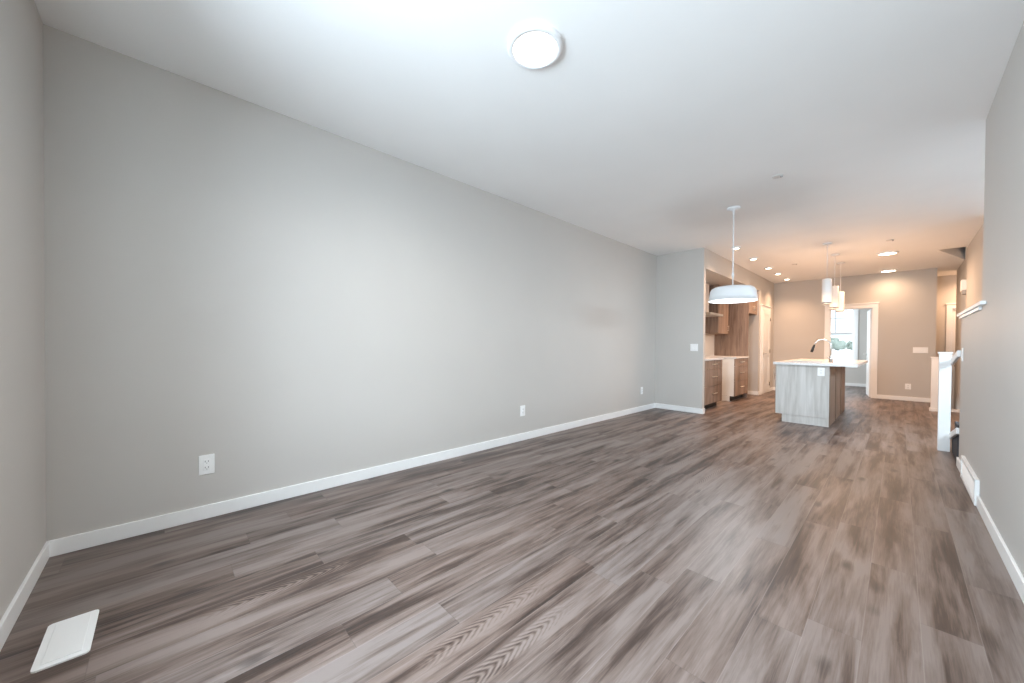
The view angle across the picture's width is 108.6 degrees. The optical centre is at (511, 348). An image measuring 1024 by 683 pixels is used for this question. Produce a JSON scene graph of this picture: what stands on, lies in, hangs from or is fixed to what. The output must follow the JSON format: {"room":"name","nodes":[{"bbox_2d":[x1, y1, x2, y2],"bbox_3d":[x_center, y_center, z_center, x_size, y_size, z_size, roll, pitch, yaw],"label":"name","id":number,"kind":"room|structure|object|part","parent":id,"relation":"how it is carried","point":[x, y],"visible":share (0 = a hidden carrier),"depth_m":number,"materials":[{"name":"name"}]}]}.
{"room":"empty living room","nodes":[
{"label":"empty living room","id":0,"kind":"room"},
{"bbox_2d":[0,0,45,619],"bbox_3d":[-1.275,-0.265,0.597,0.150,2.740,3.676,0,1,-44],"label":"wall","id":1,"kind":"structure","parent":0,"point":[22,278],"depth_m":1.58,"materials":[{"name":"beige paint"}]},
{"bbox_2d":[0,542,49,650],"bbox_3d":[-1.226,1.062,0.667,0.013,0.085,3.410,0,1,-44],"label":"baseboard","id":2,"kind":"structure","parent":1,"relation":"attached to","point":[14,609],"depth_m":1.54,"materials":[{"name":"white paint"}]},
{"bbox_2d":[43,24,656,540],"bbox_3d":[0.033,-0.295,4.294,7.141,2.740,0.120,0,1,-44],"label":"wall","id":3,"kind":"structure","parent":0,"point":[288,301],"depth_m":2.58,"materials":[{"name":"beige paint"}]},
{"bbox_2d":[199,454,214,475],"bbox_3d":[-1.943,0.738,2.343,0.078,0.124,0.011,0,1,-44],"label":"wall outlet","id":4,"kind":"object","parent":3,"relation":"attached to","point":[206,462],"visible":1,"depth_m":2.34,"materials":[{"name":"white plastic"}]},
{"bbox_2d":[203,459,209,470],"bbox_3d":[-1.942,0.738,2.341,0.036,0.072,0.006,0,1,-44],"label":"receptacle","id":5,"kind":"object","parent":4,"relation":"attached to","point":[206,462],"depth_m":2.34,"materials":[{"name":"grey plastic"}]},
{"bbox_2d":[46,403,654,556],"bbox_3d":[0.091,1.033,4.280,6.901,0.085,0.013,0,1,-44],"label":"baseboard","id":6,"kind":"structure","parent":3,"relation":"attached to","point":[59,546],"depth_m":2.58,"materials":[{"name":"white paint"}]},
{"bbox_2d":[520,405,524,415],"bbox_3d":[0.127,0.729,4.311,0.078,0.124,0.011,0,1,-44],"label":"wall outlet","id":7,"kind":"object","parent":3,"relation":"attached to","point":[522,408],"visible":1,"depth_m":4.30,"materials":[{"name":"white plastic"}]},
{"bbox_2d":[0,386,1023,682],"bbox_3d":[4.675,1.300,5.182,15.187,0.400,5.232,0,1,-44],"label":"floor","id":8,"kind":"structure","parent":0,"point":[734,541],"depth_m":1.79,"materials":[{"name":"brown wood"}]},
{"bbox_2d":[30,609,98,673],"bbox_3d":[-1.671,1.089,1.386,0.134,0.008,0.292,0,1,-44],"label":"floor vent","id":9,"kind":"object","parent":8,"relation":"in","point":[65,640],"visible":1,"depth_m":1.37,"materials":[{"name":"white plastic"}]},
{"bbox_2d":[704,360,721,408],"bbox_3d":[3.336,0.637,6.765,1.044,0.872,0.711,0,1,-44],"label":"base cabinet","id":10,"kind":"object","parent":8,"relation":"on","point":[713,368],"visible":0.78,"depth_m":6.56,"materials":[{"name":"brown wood"}]},
{"bbox_3d":[3.602,0.818,6.590,0.894,0.303,0.020,0,1,-44],"label":"drawer","id":11,"kind":"part","parent":10,"relation":"part of","materials":[{"name":"brown wood"}]},
{"bbox_3d":[3.604,0.514,6.587,0.894,0.296,0.020,0,1,-44],"label":"drawer","id":12,"kind":"part","parent":10,"relation":"part of","materials":[{"name":"brown wood"}]},
{"bbox_3d":[3.606,0.286,6.584,0.894,0.153,0.020,0,1,-44],"label":"drawer","id":13,"kind":"part","parent":10,"relation":"part of","materials":[{"name":"brown wood"}]},
{"bbox_2d":[705,357,723,360],"bbox_3d":[3.339,0.184,6.768,1.054,0.032,0.696,0,1,-44],"label":"countertop","id":14,"kind":"structure","parent":10,"relation":"on","point":[706,358],"depth_m":6.56,"materials":[{"name":"white stone"}]},
{"bbox_2d":[714,302,748,397],"bbox_3d":[4.933,-0.134,8.297,0.022,2.405,0.683,0,1,-44],"label":"panel","id":15,"kind":"object","parent":8,"relation":"on","point":[734,343],"visible":0.31,"depth_m":8.21,"materials":[{"name":"brown wood"}]},
{"bbox_2d":[722,358,747,400],"bbox_3d":[4.602,0.634,7.969,0.893,0.872,0.711,0,1,-44],"label":"base cabinet","id":16,"kind":"object","parent":8,"relation":"on","point":[734,371],"visible":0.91,"depth_m":7.55,"materials":[{"name":"brown wood"}]},
{"bbox_2d":[705,355,748,358],"bbox_3d":[4.598,0.181,7.965,0.902,0.032,0.696,0,1,-44],"label":"countertop","id":17,"kind":"structure","parent":16,"relation":"on","point":[714,356],"depth_m":7.71,"materials":[{"name":"white stone"}]},
{"bbox_3d":[4.816,0.814,7.745,0.886,0.303,0.020,0,1,-44],"label":"drawer","id":18,"kind":"part","parent":16,"relation":"part of","materials":[{"name":"brown wood"}]},
{"bbox_3d":[4.819,0.511,7.742,0.886,0.296,0.020,0,1,-44],"label":"drawer","id":19,"kind":"part","parent":16,"relation":"part of","materials":[{"name":"brown wood"}]},
{"bbox_3d":[4.820,0.282,7.739,0.886,0.153,0.020,0,1,-44],"label":"drawer","id":20,"kind":"part","parent":16,"relation":"part of","materials":[{"name":"brown wood"}]},
{"bbox_2d":[774,364,844,426],"bbox_3d":[4.998,0.665,6.130,2.210,0.855,0.662,0,1,-44],"label":"kitchen island","id":21,"kind":"object","parent":8,"relation":"on","point":[802,396],"visible":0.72,"depth_m":5.37,"materials":[{"name":"grey wood"}]},
{"bbox_2d":[773,359,867,366],"bbox_3d":[5.123,0.222,6.041,2.350,0.034,0.937,0,1,-44],"label":"island countertop","id":22,"kind":"structure","parent":21,"relation":"on","point":[813,362],"depth_m":5.49,"materials":[{"name":"white stone"}]},
{"bbox_2d":[810,339,832,361],"bbox_3d":[4.720,0.029,5.612,0.085,0.353,0.276,0,1,-44],"label":"faucet","id":23,"kind":"object","parent":22,"relation":"on","point":[830,357],"visible":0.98,"depth_m":5.54,"materials":[{"name":"silver metal"}]},
{"bbox_3d":[4.737,-0.021,5.612,0.022,0.253,0.215,0,1,-44],"label":"spout","id":24,"kind":"part","parent":23,"relation":"part of","materials":[{"name":"silver metal"}]},
{"bbox_2d":[817,367,824,375],"bbox_3d":[4.359,0.327,5.191,0.011,0.118,0.078,0,1,-44],"label":"island outlet","id":25,"kind":"object","parent":21,"relation":"attached to","point":[820,371],"visible":1,"depth_m":5.19,"materials":[{"name":"white plastic"}]},
{"bbox_3d":[4.669,0.672,5.372,0.643,0.853,0.018,0,1,-44],"label":"panel","id":26,"kind":"part","parent":21,"relation":"part of","materials":[{"name":"brown wood"}]},
{"bbox_3d":[5.197,0.670,5.875,0.643,0.853,0.018,0,1,-44],"label":"panel","id":27,"kind":"part","parent":21,"relation":"part of","materials":[{"name":"brown wood"}]},
{"bbox_3d":[5.726,0.669,6.378,0.643,0.853,0.018,0,1,-44],"label":"panel","id":28,"kind":"part","parent":21,"relation":"part of","materials":[{"name":"brown wood"}]},
{"bbox_2d":[929,357,938,411],"bbox_3d":[7.502,0.628,6.523,0.130,0.958,0.130,0,1,-44],"label":"newel post","id":29,"kind":"object","parent":8,"relation":"on","point":[934,360],"visible":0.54,"depth_m":6.50,"materials":[{"name":"white paint"}]},
{"bbox_2d":[937,352,952,451],"bbox_3d":[4.721,0.576,4.019,0.104,1.075,0.104,0,1,-44],"label":"newel post","id":30,"kind":"object","parent":8,"relation":"on","point":[945,369],"visible":1,"depth_m":3.99,"materials":[{"name":"white paint"}]},
{"bbox_2d":[949,350,960,438],"bbox_3d":[4.475,0.492,3.722,0.674,0.954,0.024,0,1,-44],"label":"stair railing","id":31,"kind":"object","parent":30,"relation":"attached to","point":[957,355],"visible":0.98,"depth_m":3.64,"materials":[{"name":"white paint"}]},
{"bbox_3d":[4.473,0.861,3.725,0.674,0.216,0.022,0,1,-44],"label":"rail","id":32,"kind":"part","parent":31,"relation":"part of","materials":[{"name":"white paint"}]},
{"bbox_3d":[4.478,0.096,3.717,0.674,0.161,0.024,0,1,-44],"label":"rail","id":33,"kind":"part","parent":31,"relation":"part of","materials":[{"name":"white paint"}]},
{"bbox_2d":[952,421,958,458],"bbox_3d":[4.604,0.583,3.011,1.640,1.080,1.182,0,1,-44],"label":"carpeted stairs","id":34,"kind":"structure","parent":8,"relation":"on","point":[955,441],"depth_m":3.72,"materials":[{"name":"grey carpet"}]},
{"bbox_2d":[34,0,1023,283],"bbox_3d":[4.699,-1.885,5.148,15.187,0.529,5.232,0,1,-44],"label":"ceiling","id":35,"kind":"structure","parent":0,"point":[652,119],"depth_m":2.42,"materials":[{"name":"paint"}]},
{"bbox_2d":[508,22,562,69],"bbox_3d":[0.125,-1.627,1.994,0.296,0.025,0.296,0,1,-44],"label":"recessed light","id":36,"kind":"object","parent":35,"relation":"in","point":[533,45],"visible":1,"depth_m":1.97,"materials":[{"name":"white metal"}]},
{"bbox_2d":[513,32,556,65],"bbox_3d":[0.125,-1.626,1.994,0.236,0.019,0.236,0,1,-44],"label":"diffuser","id":37,"kind":"object","parent":36,"relation":"attached to","point":[529,48],"depth_m":1.99,"materials":[{"name":"white plastic"}]},
{"bbox_2d":[708,206,757,302],"bbox_3d":[2.591,-1.102,4.310,0.500,1.088,0.500,0,1,-44],"label":"pendant lamp","id":38,"kind":"object","parent":35,"relation":"hanging from","point":[732,293],"visible":1,"depth_m":4.18,"materials":[{"name":"white metal"}]},
{"bbox_3d":[2.587,-0.642,4.315,0.500,0.168,0.500,0,1,-44],"label":"lamp shade","id":39,"kind":"part","parent":38,"relation":"part of","materials":[{"name":"white metal"}]},
{"bbox_3d":[2.591,-1.141,4.310,0.013,0.870,0.012,0,1,-44],"label":"rod","id":40,"kind":"part","parent":38,"relation":"part of","materials":[{"name":"white metal"}]},
{"bbox_2d":[710,298,755,301],"bbox_3d":[2.587,-0.576,4.316,0.480,0.024,0.480,0,1,-44],"label":"diffuser","id":41,"kind":"object","parent":38,"relation":"attached to","point":[711,299],"depth_m":4.29,"materials":[{"name":"white plastic"}]},
{"bbox_2d":[706,249,759,290],"bbox_3d":[4.207,-1.503,7.553,3.406,0.329,0.734,0,1,-44],"label":"bulkhead","id":42,"kind":"object","parent":35,"relation":"attached to","point":[718,268],"visible":0.57,"depth_m":7.04,"materials":[{"name":"beige paint"}]},
{"bbox_2d":[731,246,740,249],"bbox_3d":[3.665,-1.644,6.024,0.150,0.025,0.150,0,1,-44],"label":"recessed light","id":43,"kind":"object","parent":35,"relation":"in","point":[735,247],"visible":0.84,"depth_m":6.00,"materials":[{"name":"white metal"}]},
{"bbox_2d":[821,242,832,303],"bbox_3d":[4.928,-1.173,5.756,0.122,0.942,0.122,0,1,-44],"label":"pendant","id":44,"kind":"object","parent":35,"relation":"hanging from","point":[826,283],"visible":1,"depth_m":5.71,"materials":[{"name":"white glass"}]},
{"bbox_3d":[4.926,-0.909,5.759,0.120,0.380,0.120,0,1,-44],"label":"lamp shade","id":45,"kind":"part","parent":44,"relation":"part of","materials":[{"name":"white glass"}]},
{"bbox_2d":[830,254,839,308],"bbox_3d":[5.645,-1.175,6.439,0.122,0.942,0.122,0,1,-44],"label":"pendant","id":46,"kind":"object","parent":35,"relation":"hanging from","point":[835,289],"visible":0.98,"depth_m":6.40,"materials":[{"name":"white glass"}]},
{"bbox_3d":[5.643,-0.911,6.441,0.120,0.380,0.120,0,1,-44],"label":"lamp shade","id":47,"kind":"part","parent":46,"relation":"part of","materials":[{"name":"white glass"}]},
{"bbox_2d":[836,262,844,311],"bbox_3d":[6.319,-1.177,7.080,0.122,0.942,0.122,0,1,-44],"label":"pendant","id":48,"kind":"object","parent":35,"relation":"hanging from","point":[841,293],"visible":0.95,"depth_m":7.04,"materials":[{"name":"white glass"}]},
{"bbox_3d":[6.317,-0.913,7.082,0.120,0.380,0.120,0,1,-44],"label":"lamp shade","id":49,"kind":"part","parent":48,"relation":"part of","materials":[{"name":"white glass"}]},
{"bbox_2d":[876,251,898,255],"bbox_3d":[6.412,-1.626,6.284,0.270,0.025,0.270,0,1,-44],"label":"recessed light","id":50,"kind":"object","parent":35,"relation":"in","point":[885,253],"visible":1,"depth_m":6.25,"materials":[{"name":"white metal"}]},
{"bbox_2d":[879,269,897,271],"bbox_3d":[7.887,-1.630,7.707,0.270,0.025,0.270,0,1,-44],"label":"recessed light","id":51,"kind":"object","parent":35,"relation":"in","point":[886,270],"visible":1,"depth_m":7.64,"materials":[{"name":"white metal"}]},
{"bbox_2d":[655,248,705,408],"bbox_3d":[2.865,-0.297,6.431,0.090,2.740,0.926,0,1,-44],"label":"wall","id":52,"kind":"structure","parent":0,"point":[680,276],"depth_m":6.32,"materials":[{"name":"beige paint"}]},
{"bbox_2d":[655,403,704,413],"bbox_3d":[2.901,1.032,6.388,0.103,0.085,0.806,0,1,-44],"label":"baseboard","id":53,"kind":"structure","parent":52,"relation":"attached to","point":[657,405],"depth_m":6.32,"materials":[{"name":"white paint"}]},
{"bbox_2d":[690,344,697,350],"bbox_3d":[3.050,-0.018,6.165,0.010,0.120,0.121,0,1,-44],"label":"light switch","id":54,"kind":"object","parent":52,"relation":"attached to","point":[693,347],"visible":1,"depth_m":6.16,"materials":[{"name":"white plastic"}]},
{"bbox_2d":[748,276,773,390],"bbox_3d":[4.712,-0.301,8.138,4.938,2.740,0.854,0,1,-44],"label":"wall","id":55,"kind":"structure","parent":0,"point":[766,292],"depth_m":8.58,"materials":[{"name":"beige paint"}]},
{"bbox_2d":[705,334,713,355],"bbox_3d":[3.702,-0.248,7.595,2.726,0.870,0.010,0,1,-44],"label":"backsplash","id":56,"kind":"structure","parent":55,"relation":"attached to","point":[709,338],"depth_m":8.31,"materials":[{"name":"white"}]},
{"bbox_2d":[705,283,722,316],"bbox_3d":[3.927,-0.995,7.477,0.740,0.671,0.448,0,1,-44],"label":"range hood","id":57,"kind":"object","parent":55,"relation":"attached to","point":[707,313],"visible":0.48,"depth_m":7.46,"materials":[{"name":"silver metal"}]},
{"bbox_2d":[705,285,728,334],"bbox_3d":[4.510,-0.830,8.082,0.878,1.015,0.379,0,1,-44],"label":"upper cabinet","id":58,"kind":"object","parent":55,"relation":"attached to","point":[713,325],"visible":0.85,"depth_m":7.79,"materials":[{"name":"brown wood"}]},
{"bbox_3d":[4.529,-0.828,7.896,0.647,1.015,0.020,0,1,-44],"label":"cabinet door","id":59,"kind":"part","parent":58,"relation":"part of","materials":[{"name":"brown wood"}]},
{"bbox_2d":[749,291,757,314],"bbox_3d":[5.202,-1.059,8.503,0.650,0.555,0.717,0,1,-44],"label":"upper cabinet","id":60,"kind":"object","parent":55,"relation":"attached to","point":[752,305],"visible":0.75,"depth_m":8.26,"materials":[{"name":"brown wood"}]},
{"bbox_3d":[5.303,-1.055,8.161,0.322,0.555,0.020,0,1,-44],"label":"cabinet door","id":61,"kind":"part","parent":60,"relation":"part of","materials":[{"name":"brown wood"}]},
{"bbox_3d":[5.538,-1.055,8.385,0.322,0.555,0.020,0,1,-44],"label":"cabinet door","id":62,"kind":"part","parent":60,"relation":"part of","materials":[{"name":"brown wood"}]},
{"bbox_2d":[748,387,772,394],"bbox_3d":[5.936,1.024,9.234,1.432,0.085,0.747,0,1,-44],"label":"baseboard","id":63,"kind":"structure","parent":55,"relation":"attached to","point":[771,388],"depth_m":8.54,"materials":[{"name":"white paint"}]},
{"bbox_2d":[759,304,771,394],"bbox_3d":[6.104,0.018,8.855,0.920,2.108,0.034,0,1,-44],"label":"door frame","id":64,"kind":"structure","parent":55,"relation":"attached to","point":[765,307],"depth_m":8.60,"materials":[{"name":"white paint"}]},
{"bbox_2d":[762,309,770,393],"bbox_3d":[6.109,0.071,8.871,0.672,1.985,0.157,0,1,-44],"label":"door","id":65,"kind":"structure","parent":55,"relation":"in","point":[766,314],"depth_m":8.85,"materials":[{"name":"white paint"}]},
{"bbox_2d":[773,268,936,397],"bbox_3d":[7.670,-0.283,8.552,0.120,2.740,2.863,0,1,-44],"label":"wall","id":66,"kind":"structure","parent":0,"point":[907,310],"depth_m":8.00,"materials":[{"name":"beige paint"}]},
{"bbox_2d":[824,302,879,397],"bbox_3d":[7.755,0.032,8.440,0.152,2.112,0.930,0,1,-44],"label":"door frame","id":67,"kind":"structure","parent":66,"relation":"attached to","point":[875,305],"depth_m":8.14,"materials":[{"name":"white paint"}]},
{"bbox_2d":[773,387,930,402],"bbox_3d":[7.657,1.045,8.472,0.013,0.085,2.756,0,1,-44],"label":"baseboard","id":68,"kind":"structure","parent":66,"relation":"attached to","point":[916,399],"depth_m":7.79,"materials":[{"name":"white paint"}]},
{"bbox_2d":[864,309,871,396],"bbox_3d":[8.278,0.098,8.529,0.157,1.970,0.712,1,1,40],"label":"door","id":69,"kind":"structure","parent":66,"relation":"in","point":[869,313],"depth_m":8.41,"materials":[{"name":"white paint"}]},
{"bbox_2d":[905,384,910,389],"bbox_3d":[8.343,0.800,7.753,0.011,0.120,0.085,0,1,-44],"label":"wall outlet","id":70,"kind":"object","parent":66,"relation":"attached to","point":[907,386],"visible":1,"depth_m":7.75,"materials":[{"name":"white plastic"}]},
{"bbox_2d":[913,347,927,352],"bbox_3d":[8.463,0.030,7.625,0.010,0.107,0.195,0,1,-44],"label":"light switch","id":71,"kind":"object","parent":66,"relation":"attached to","point":[915,349],"visible":1,"depth_m":7.62,"materials":[{"name":"white plastic"}]},
{"bbox_2d":[845,309,869,383],"bbox_3d":[8.518,-0.292,9.901,3.208,2.740,3.649,0,1,-44],"label":"wall","id":72,"kind":"structure","parent":0,"point":[852,375],"depth_m":10.49,"materials":[{"name":"beige paint"}]},
{"bbox_2d":[831,309,858,367],"bbox_3d":[9.619,-0.387,10.940,0.180,1.865,1.015,0,1,-44],"label":"window","id":73,"kind":"structure","parent":72,"relation":"in","point":[854,333],"depth_m":10.60,"materials":[{"name":"white paint"}]},
{"bbox_3d":[9.641,-0.445,10.960,0.050,0.076,0.745,0,1,-44],"label":"meeting rail","id":74,"kind":"part","parent":73,"relation":"part of","materials":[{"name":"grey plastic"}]},
{"bbox_3d":[9.570,-0.387,10.893,0.016,1.865,0.985,0,1,-44],"label":"casing","id":75,"kind":"part","parent":73,"relation":"part of","materials":[{"name":"white paint"}]},
{"bbox_2d":[845,383,865,386],"bbox_3d":[9.550,1.033,10.920,0.013,0.085,3.429,0,1,-44],"label":"baseboard","id":76,"kind":"structure","parent":72,"relation":"attached to","point":[846,384],"depth_m":10.57,"materials":[{"name":"white paint"}]},
{"bbox_2d":[936,275,956,356],"bbox_3d":[10.321,-0.059,8.093,3.088,3.140,1.703,0,1,-44],"label":"wall","id":77,"kind":"structure","parent":0,"point":[946,285],"depth_m":8.29,"materials":[{"name":"beige paint"}]},
{"bbox_2d":[946,303,955,351],"bbox_3d":[10.056,0.195,7.905,0.032,2.392,0.990,0,1,-44],"label":"door frame","id":78,"kind":"structure","parent":77,"relation":"attached to","point":[950,306],"depth_m":8.21,"materials":[{"name":"white paint"}]},
{"bbox_2d":[951,309,955,408],"bbox_3d":[10.096,0.251,7.944,0.164,2.270,0.780,0,1,-44],"label":"door","id":79,"kind":"structure","parent":77,"relation":"in","point":[954,310],"depth_m":8.20,"materials":[{"name":"white paint"}]},
{"bbox_2d":[954,223,983,409],"bbox_3d":[5.167,-0.092,2.956,12.437,3.040,1.365,0,1,-44],"label":"wall","id":80,"kind":"structure","parent":0,"point":[971,269],"depth_m":5.76,"materials":[{"name":"beige paint"}]},
{"bbox_2d":[960,279,966,294],"bbox_3d":[7.437,-1.008,6.057,0.190,0.240,0.067,0,1,-44],"label":"door chime","id":81,"kind":"object","parent":80,"relation":"attached to","point":[963,283],"visible":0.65,"depth_m":6.02,"materials":[{"name":"white plastic"}]},
{"bbox_2d":[959,21,1023,576],"bbox_3d":[2.091,-0.248,1.344,6.057,2.740,0.120,0,1,-44],"label":"wall","id":82,"kind":"structure","parent":0,"point":[991,421],"depth_m":2.11,"materials":[{"name":"beige paint"}]},
{"bbox_2d":[960,455,979,505],"bbox_3d":[3.596,1.020,2.896,0.860,0.186,0.022,0,1,-44],"label":"air vent","id":83,"kind":"object","parent":82,"relation":"in","point":[968,476],"visible":0.92,"depth_m":2.82,"materials":[{"name":"white metal"}]},
{"bbox_2d":[957,301,985,318],"bbox_3d":[3.776,-0.301,2.946,1.462,0.048,0.176,0,1,-44],"label":"trim","id":84,"kind":"structure","parent":82,"relation":"attached to","point":[976,307],"depth_m":2.83,"materials":[{"name":"white paint"}]},
{"bbox_2d":[956,457,1023,603],"bbox_3d":[2.140,1.079,1.423,5.907,0.085,0.133,0,1,-44],"label":"baseboard","id":85,"kind":"structure","parent":82,"relation":"attached to","point":[1011,566],"depth_m":1.96,"materials":[{"name":"white paint"}]},
{"label":"outside","id":86,"kind":"structure","parent":0,"visible":0},
{"bbox_2d":[832,349,851,359],"bbox_3d":[109.743,0.875,145.802,440.000,0.100,180.000,0,1,-44],"label":"ground","id":87,"kind":"structure","parent":86,"point":[845,354],"depth_m":77.92,"materials":[{"name":"white"}]},
{"bbox_2d":[831,337,845,350],"bbox_3d":[101.651,-1.418,117.415,6.939,5.023,7.548,0,1,-44],"label":"bush","id":88,"kind":"object","parent":87,"relation":"on","point":[837,345],"visible":0.56,"depth_m":114.93,"materials":[{"name":"green plant"}]},
{"bbox_2d":[846,341,851,349],"bbox_3d":[109.401,-0.834,117.138,6.041,3.979,4.842,0,1,-44],"label":"bush","id":89,"kind":"object","parent":87,"relation":"on","point":[849,343],"visible":0.23,"depth_m":117.31,"materials":[{"name":"green plant"}]}
]}

